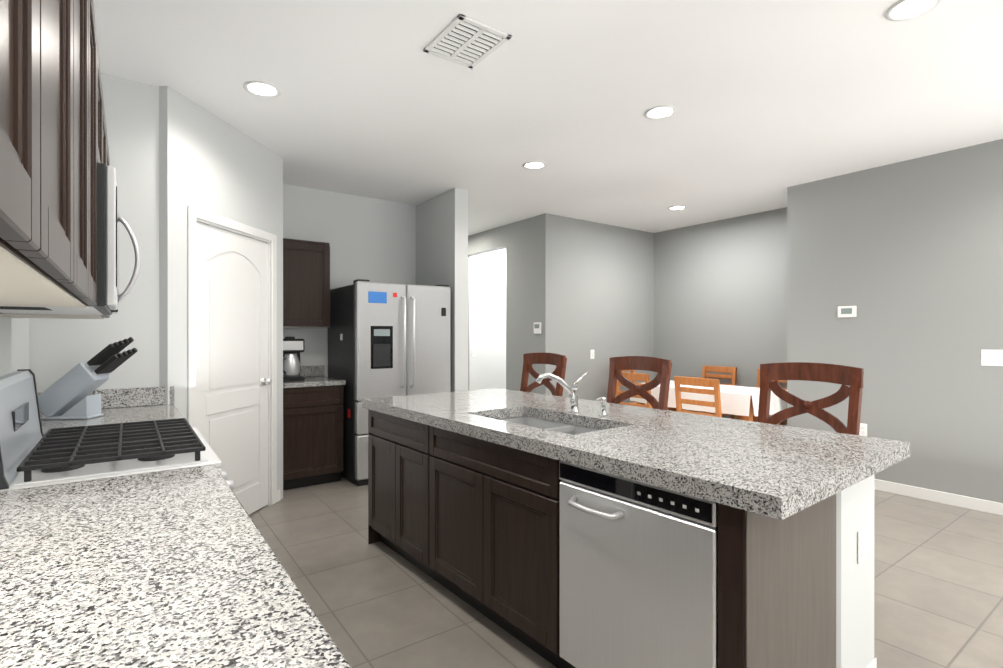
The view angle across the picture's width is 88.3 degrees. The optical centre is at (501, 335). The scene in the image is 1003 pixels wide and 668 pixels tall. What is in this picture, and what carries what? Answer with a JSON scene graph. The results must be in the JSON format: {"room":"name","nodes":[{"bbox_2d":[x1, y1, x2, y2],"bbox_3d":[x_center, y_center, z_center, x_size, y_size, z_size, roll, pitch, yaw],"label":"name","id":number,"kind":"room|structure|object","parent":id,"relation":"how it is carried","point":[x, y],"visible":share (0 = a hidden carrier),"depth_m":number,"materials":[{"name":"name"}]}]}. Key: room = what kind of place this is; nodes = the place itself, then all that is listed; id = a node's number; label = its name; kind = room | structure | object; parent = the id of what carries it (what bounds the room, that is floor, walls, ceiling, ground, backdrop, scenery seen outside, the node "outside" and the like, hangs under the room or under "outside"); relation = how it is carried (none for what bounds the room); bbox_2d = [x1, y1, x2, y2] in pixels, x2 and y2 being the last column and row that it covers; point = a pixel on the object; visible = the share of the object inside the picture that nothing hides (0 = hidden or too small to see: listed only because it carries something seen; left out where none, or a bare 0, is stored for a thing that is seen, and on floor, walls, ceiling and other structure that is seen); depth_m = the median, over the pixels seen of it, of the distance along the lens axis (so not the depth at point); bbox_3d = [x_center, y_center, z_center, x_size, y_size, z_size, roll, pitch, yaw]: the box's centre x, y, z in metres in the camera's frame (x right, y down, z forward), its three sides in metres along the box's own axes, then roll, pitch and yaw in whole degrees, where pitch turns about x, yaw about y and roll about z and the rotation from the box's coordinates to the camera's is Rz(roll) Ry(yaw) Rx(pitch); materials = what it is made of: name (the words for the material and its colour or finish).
{"room":"kitchen","nodes":[
{"label":"kitchen","id":0,"kind":"room"},
{"bbox_2d":[0,316,28,375],"bbox_3d":[-0.927,-0.061,0.480,0.120,2.750,8.720,0,0,-36],"label":"wall","id":1,"kind":"structure","parent":0,"point":[14,344],"depth_m":2.29,"materials":[{"name":"grey paint"}]},
{"bbox_2d":[0,0,67,275],"bbox_3d":[-0.476,-0.458,0.252,0.338,0.754,0.505,0,0,-36],"label":"upper cabinet","id":2,"kind":"object","parent":1,"relation":"attached to","point":[54,149],"depth_m":0.49,"materials":[{"name":"brown wood"}]},
{"bbox_2d":[0,0,87,295],"bbox_3d":[-0.702,-0.459,0.563,0.338,0.754,0.504,0,0,-36],"label":"upper cabinet","id":3,"kind":"object","parent":1,"relation":"attached to","point":[76,282],"depth_m":0.88,"materials":[{"name":"brown wood"}]},
{"bbox_2d":[0,0,99,307],"bbox_3d":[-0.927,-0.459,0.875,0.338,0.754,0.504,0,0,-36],"label":"upper cabinet","id":4,"kind":"object","parent":1,"relation":"attached to","point":[93,54],"depth_m":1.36,"materials":[{"name":"brown wood"}]},
{"bbox_2d":[0,71,103,306],"bbox_3d":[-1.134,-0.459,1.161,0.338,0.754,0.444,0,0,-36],"label":"upper cabinet","id":5,"kind":"object","parent":1,"relation":"attached to","point":[101,92],"depth_m":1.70,"materials":[{"name":"brown wood"}]},
{"bbox_2d":[0,313,109,318],"bbox_3d":[-1.854,-0.460,2.156,0.338,0.754,0.476,0,0,-36],"label":"upper cabinet","id":6,"kind":"object","parent":1,"relation":"attached to","point":[55,316],"depth_m":2.08,"materials":[{"name":"brown wood"}]},
{"bbox_2d":[104,110,107,165],"bbox_3d":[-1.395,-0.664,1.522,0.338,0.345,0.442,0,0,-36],"label":"upper cabinet","id":7,"kind":"object","parent":1,"relation":"attached to","point":[105,130],"depth_m":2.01,"materials":[{"name":"brown wood"}]},
{"bbox_2d":[0,162,139,314],"bbox_3d":[-1.446,-0.283,1.684,0.445,0.408,0.756,0,0,-36],"label":"microwave","id":8,"kind":"object","parent":7,"relation":"attached to","point":[109,218],"visible":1,"depth_m":1.47,"materials":[{"name":"grey metal"}]},
{"bbox_2d":[29,73,158,392],"bbox_3d":[-2.200,-0.063,2.879,0.630,2.750,0.100,0,0,-36],"label":"wall","id":9,"kind":"structure","parent":0,"point":[59,349],"depth_m":2.90,"materials":[{"name":"grey paint"}]},
{"bbox_2d":[38,386,174,412],"bbox_3d":[-0.410,0.346,0.408,0.627,0.104,5.997,0,0,-36],"label":"backsplash","id":10,"kind":"structure","parent":9,"relation":"attached to","point":[129,397],"depth_m":2.89,"materials":[{"name":"grey stone"}]},
{"bbox_2d":[159,86,282,499],"bbox_3d":[-1.898,-0.064,3.580,0.110,2.750,1.210,0,0,7],"label":"wall","id":11,"kind":"structure","parent":0,"point":[211,162],"depth_m":3.19,"materials":[{"name":"grey paint"}]},
{"bbox_2d":[188,205,276,505],"bbox_3d":[-1.886,0.260,3.600,0.124,2.102,0.944,0,0,7],"label":"door frame","id":12,"kind":"structure","parent":11,"relation":"attached to","point":[194,213],"depth_m":3.82,"materials":[{"name":"white wood"}]},
{"bbox_2d":[196,222,271,514],"bbox_3d":[-1.863,0.292,3.599,0.580,2.013,0.604,0,0,-36],"label":"pantry door","id":13,"kind":"structure","parent":11,"relation":"in","point":[233,381],"depth_m":3.60,"materials":[{"name":"white wood"}]},
{"bbox_2d":[283,184,415,376],"bbox_3d":[-1.608,-0.066,5.294,1.850,2.750,0.120,0,0,-36],"label":"wall","id":14,"kind":"structure","parent":0,"point":[371,239],"depth_m":5.26,"materials":[{"name":"grey paint"}]},
{"bbox_2d":[283,238,329,327],"bbox_3d":[-1.915,-0.476,4.787,0.551,0.789,0.336,0,0,-36],"label":"upper cabinet","id":15,"kind":"object","parent":14,"relation":"attached to","point":[306,284],"visible":0.56,"depth_m":4.70,"materials":[{"name":"brown wood"}]},
{"bbox_2d":[300,365,324,376],"bbox_3d":[-1.990,0.342,4.927,0.593,0.104,0.023,0,0,-36],"label":"backsplash","id":16,"kind":"structure","parent":14,"relation":"attached to","point":[310,371],"depth_m":5.02,"materials":[{"name":"grey stone"}]},
{"bbox_2d":[416,188,467,391],"bbox_3d":[-0.638,-0.066,5.403,0.150,2.750,0.840,0,0,-36],"label":"wall","id":17,"kind":"structure","parent":0,"point":[442,239],"depth_m":5.10,"materials":[{"name":"grey paint"}]},
{"bbox_2d":[469,248,505,389],"bbox_3d":[-0.033,-0.069,8.038,1.180,2.750,0.120,0,0,-36],"label":"wall","id":18,"kind":"structure","parent":0,"point":[487,312],"depth_m":7.83,"materials":[{"name":"paint"}]},
{"bbox_2d":[472,349,475,356],"bbox_3d":[-0.411,0.249,7.683,0.070,0.115,0.010,0,0,-36],"label":"light switch","id":19,"kind":"object","parent":18,"relation":"attached to","point":[473,352],"visible":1,"depth_m":7.68,"materials":[{"name":"white plastic"}]},
{"bbox_2d":[468,215,538,393],"bbox_3d":[-0.512,-0.068,7.593,0.120,2.750,3.440,0,0,-36],"label":"wall","id":20,"kind":"structure","parent":0,"point":[522,278],"depth_m":6.49,"materials":[{"name":"grey paint"}]},
{"bbox_2d":[534,322,540,333],"bbox_3d":[0.429,-0.094,6.169,0.021,0.135,0.130,0,0,-36],"label":"alarm keypad","id":21,"kind":"object","parent":20,"relation":"attached to","point":[537,327],"visible":0.98,"depth_m":6.16,"materials":[{"name":"white plastic"}]},
{"bbox_2d":[93,0,1002,235],"bbox_3d":[1.391,-1.479,3.932,8.285,0.080,12.200,0,0,-36],"label":"ceiling","id":22,"kind":"structure","parent":0,"point":[770,101],"depth_m":3.04,"materials":[{"name":"white paint"}]},
{"bbox_2d":[243,81,280,97],"bbox_3d":[-1.392,-1.444,3.006,0.199,0.030,0.199,0,0,-42],"label":"recessed light","id":23,"kind":"object","parent":22,"relation":"in","point":[258,88],"depth_m":3.00,"materials":[{"name":"white"}]},
{"bbox_2d":[423,14,511,68],"bbox_3d":[-0.172,-1.431,2.531,0.290,0.012,0.360,0,0,-36],"label":"ceiling vent","id":24,"kind":"object","parent":22,"relation":"in","point":[464,40],"visible":0.98,"depth_m":2.51,"materials":[{"name":"white metal"}]},
{"bbox_2d":[523,161,545,168],"bbox_3d":[0.278,-1.445,4.349,0.199,0.030,0.199,0,0,30],"label":"recessed light","id":25,"kind":"object","parent":22,"relation":"in","point":[532,164],"depth_m":4.35,"materials":[{"name":"white"}]},
{"bbox_2d":[644,105,676,119],"bbox_3d":[1.022,-1.444,3.320,0.199,0.030,0.199,0,0,30],"label":"recessed light","id":26,"kind":"object","parent":22,"relation":"in","point":[659,112],"depth_m":3.32,"materials":[{"name":"white"}]},
{"bbox_2d":[668,205,686,209],"bbox_3d":[1.971,-1.446,5.796,0.199,0.030,0.199,0,0,-45],"label":"recessed light","id":27,"kind":"object","parent":22,"relation":"in","point":[679,207],"depth_m":5.79,"materials":[{"name":"white"}]},
{"bbox_2d":[885,0,942,20],"bbox_3d":[1.796,-1.443,2.251,0.199,0.030,0.199,0,0,30],"label":"recessed light","id":28,"kind":"object","parent":22,"relation":"in","point":[901,10],"depth_m":2.26,"materials":[{"name":"white"}]},
{"bbox_2d":[539,213,653,402],"bbox_3d":[1.292,-0.067,6.701,2.000,2.750,0.120,0,0,-36],"label":"wall","id":29,"kind":"structure","parent":0,"point":[596,287],"depth_m":6.53,"materials":[{"name":"grey paint"}]},
{"bbox_2d":[590,350,593,358],"bbox_3d":[1.149,0.231,6.516,0.070,0.115,0.010,0,0,-36],"label":"light switch","id":30,"kind":"object","parent":29,"relation":"attached to","point":[591,354],"visible":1,"depth_m":6.51,"materials":[{"name":"white plastic"}]},
{"bbox_2d":[249,474,1002,667],"bbox_3d":[1.391,1.351,3.935,8.285,0.080,12.200,0,0,-36],"label":"floor","id":31,"kind":"structure","parent":0,"point":[938,585],"depth_m":2.66,"materials":[{"name":"beige tile"}]},
{"bbox_2d":[0,369,233,490],"bbox_3d":[-1.342,0.718,1.760,0.697,1.189,0.760,0,0,-36],"label":"range","id":32,"kind":"object","parent":31,"relation":"on","point":[32,454],"visible":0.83,"depth_m":1.61,"materials":[{"name":"grey metal"}]},
{"bbox_2d":[0,404,350,667],"bbox_3d":[-0.410,0.857,0.407,0.627,0.915,5.995,0,0,-36],"label":"countertop","id":33,"kind":"structure","parent":31,"relation":"on","point":[179,568],"depth_m":0.84,"materials":[{"name":"grey stone"}]},
{"bbox_2d":[38,337,137,419],"bbox_3d":[-2.014,0.201,2.507,0.420,0.390,0.110,0,0,-4],"label":"knife block","id":34,"kind":"object","parent":33,"relation":"on","point":[66,395],"visible":1,"depth_m":2.46,"materials":[{"name":"grey plastic"}]},
{"bbox_2d":[283,376,345,489],"bbox_3d":[-1.810,0.852,4.679,0.593,0.915,0.635,0,0,-36],"label":"base cabinet","id":35,"kind":"object","parent":31,"relation":"on","point":[313,430],"visible":0.56,"depth_m":4.46,"materials":[{"name":"brown wood"}]},
{"bbox_2d":[283,336,304,380],"bbox_3d":[-1.890,0.199,4.617,0.200,0.390,0.248,0,0,-36],"label":"coffee maker","id":36,"kind":"object","parent":35,"relation":"on","point":[293,347],"visible":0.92,"depth_m":4.54,"materials":[{"name":"silver plastic"}]},
{"bbox_2d":[328,279,450,485],"bbox_3d":[-1.083,0.408,5.024,0.936,1.803,0.875,0,0,-36],"label":"refrigerator","id":37,"kind":"object","parent":31,"relation":"on","point":[388,339],"visible":0.58,"depth_m":4.66,"materials":[{"name":"grey metal"}]},
{"bbox_2d":[520,352,566,396],"bbox_3d":[0.184,0.725,4.191,0.514,1.171,0.502,0,0,-38],"label":"bar stool","id":38,"kind":"object","parent":31,"relation":"on","point":[559,361],"visible":0.33,"depth_m":4.33,"materials":[{"name":"brown wood"}]},
{"bbox_2d":[362,407,876,667],"bbox_3d":[0.270,0.883,2.585,1.040,0.858,2.420,0,0,-38],"label":"kitchen island","id":39,"kind":"object","parent":31,"relation":"on","point":[573,531],"depth_m":1.78,"materials":[{"name":"brown wood"}]},
{"bbox_2d":[362,388,909,522],"bbox_3d":[0.327,0.425,2.597,1.076,0.055,2.530,0,0,-38],"label":"island countertop","id":40,"kind":"structure","parent":39,"relation":"on","point":[781,472],"depth_m":1.88,"materials":[{"name":"grey stone"}]},
{"bbox_2d":[490,411,601,434],"bbox_3d":[0.207,0.547,2.495,0.441,0.213,0.800,0,0,-38],"label":"sink","id":41,"kind":"object","parent":40,"relation":"in","point":[534,420],"depth_m":2.74,"materials":[{"name":"silver metal"}]},
{"bbox_2d":[534,371,588,410],"bbox_3d":[0.315,0.291,2.678,0.286,0.210,0.115,0,0,-38],"label":"faucet","id":42,"kind":"object","parent":40,"relation":"on","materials":[{"name":"silver metal"}]},
{"bbox_2d":[594,397,609,414],"bbox_3d":[0.492,0.349,2.554,0.083,0.094,0.041,0,0,-38],"label":"soap dispenser","id":43,"kind":"object","parent":40,"relation":"on","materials":[{"name":"silver metal"}]},
{"bbox_2d":[559,461,717,667],"bbox_3d":[0.412,0.876,1.680,0.139,0.833,0.613,0,0,-38],"label":"dishwasher","id":44,"kind":"object","parent":39,"relation":"in","point":[638,558],"depth_m":1.64,"materials":[{"name":"silver metal"}]},
{"bbox_2d":[609,366,646,404],"bbox_3d":[1.658,0.841,6.341,0.450,0.935,0.506,0,0,-36],"label":"dining chair","id":45,"kind":"object","parent":31,"relation":"on","point":[634,381],"visible":0.06,"depth_m":6.57,"materials":[{"name":"brown wood"}]},
{"bbox_2d":[616,372,651,407],"bbox_3d":[1.512,0.842,5.404,0.506,0.935,0.450,0,0,-36],"label":"dining chair","id":46,"kind":"object","parent":31,"relation":"on","point":[638,377],"visible":0.17,"depth_m":5.21,"materials":[{"name":"brown wood"}]},
{"bbox_2d":[606,356,671,409],"bbox_3d":[0.778,0.726,3.437,0.514,1.171,0.502,0,0,-38],"label":"bar stool","id":47,"kind":"object","parent":31,"relation":"on","point":[661,367],"visible":0.38,"depth_m":3.56,"materials":[{"name":"brown wood"}]},
{"bbox_2d":[674,376,721,416],"bbox_3d":[1.945,0.842,4.805,0.506,0.935,0.450,0,0,-36],"label":"dining chair","id":48,"kind":"object","parent":31,"relation":"on","point":[695,381],"visible":0.46,"depth_m":4.65,"materials":[{"name":"brown wood"}]},
{"bbox_2d":[682,366,736,418],"bbox_3d":[2.490,0.841,6.211,0.506,0.935,0.450,0,0,-36],"label":"dining chair","id":49,"kind":"object","parent":31,"relation":"on","point":[722,369],"visible":0.25,"depth_m":6.27,"materials":[{"name":"brown wood"}]},
{"bbox_2d":[637,396,782,424],"bbox_3d":[2.205,0.931,5.585,0.730,0.755,1.400,0,0,-36],"label":"dining table","id":50,"kind":"object","parent":31,"relation":"on","point":[748,418],"visible":0.06,"depth_m":4.89,"materials":[{"name":"brown wood"}]},
{"bbox_2d":[630,380,786,415],"bbox_3d":[2.205,0.653,5.585,0.825,0.209,1.495,0,0,-36],"label":"table cloth","id":51,"kind":"object","parent":50,"relation":"on","point":[735,400],"visible":0.38,"depth_m":5.11,"materials":[{"name":"white fabric"}]},
{"bbox_2d":[736,368,786,424],"bbox_3d":[2.901,0.841,5.644,0.506,0.935,0.450,0,0,-36],"label":"dining chair","id":52,"kind":"object","parent":31,"relation":"on","point":[739,417],"visible":0.17,"depth_m":5.68,"materials":[{"name":"brown wood"}]},
{"bbox_2d":[758,362,863,434],"bbox_3d":[1.447,0.726,2.589,0.514,1.171,0.502,0,0,-38],"label":"bar stool","id":53,"kind":"object","parent":31,"relation":"on","point":[848,376],"visible":0.35,"depth_m":2.70,"materials":[{"name":"brown wood"}]},
{"bbox_2d":[654,207,786,425],"bbox_3d":[2.790,-0.067,6.439,0.120,2.750,2.300,0,0,-36],"label":"wall","id":54,"kind":"structure","parent":0,"point":[720,292],"depth_m":6.39,"materials":[{"name":"grey paint"}]},
{"bbox_2d":[787,139,1002,502],"bbox_3d":[4.533,-0.063,2.665,0.120,2.750,5.860,0,0,-36],"label":"wall","id":55,"kind":"structure","parent":0,"point":[905,257],"depth_m":4.19,"materials":[{"name":"grey paint"}]},
{"bbox_2d":[838,306,856,317],"bbox_3d":[3.061,-0.215,4.577,0.023,0.100,0.145,0,0,-36],"label":"thermostat","id":56,"kind":"object","parent":55,"relation":"attached to","point":[847,311],"visible":1,"depth_m":4.57,"materials":[{"name":"white plastic"}]},
{"bbox_2d":[859,423,866,435],"bbox_3d":[3.135,0.818,4.487,0.008,0.115,0.070,0,0,-36],"label":"outlet","id":57,"kind":"object","parent":55,"relation":"attached to","point":[863,429],"visible":0.69,"depth_m":4.48,"materials":[{"name":"white plastic"}]},
{"bbox_2d":[874,479,1002,515],"bbox_3d":[4.476,1.267,2.633,0.017,0.090,5.874,0,0,-36],"label":"baseboard","id":58,"kind":"structure","parent":55,"relation":"attached to","point":[986,506],"depth_m":4.05,"materials":[{"name":"white wood"}]},
{"bbox_2d":[981,349,1002,365],"bbox_3d":[3.621,0.161,3.813,0.010,0.120,0.120,0,0,-36],"label":"light switch","id":59,"kind":"object","parent":55,"relation":"attached to","point":[991,357],"visible":1,"depth_m":3.81,"materials":[{"name":"white plastic"}]}
]}

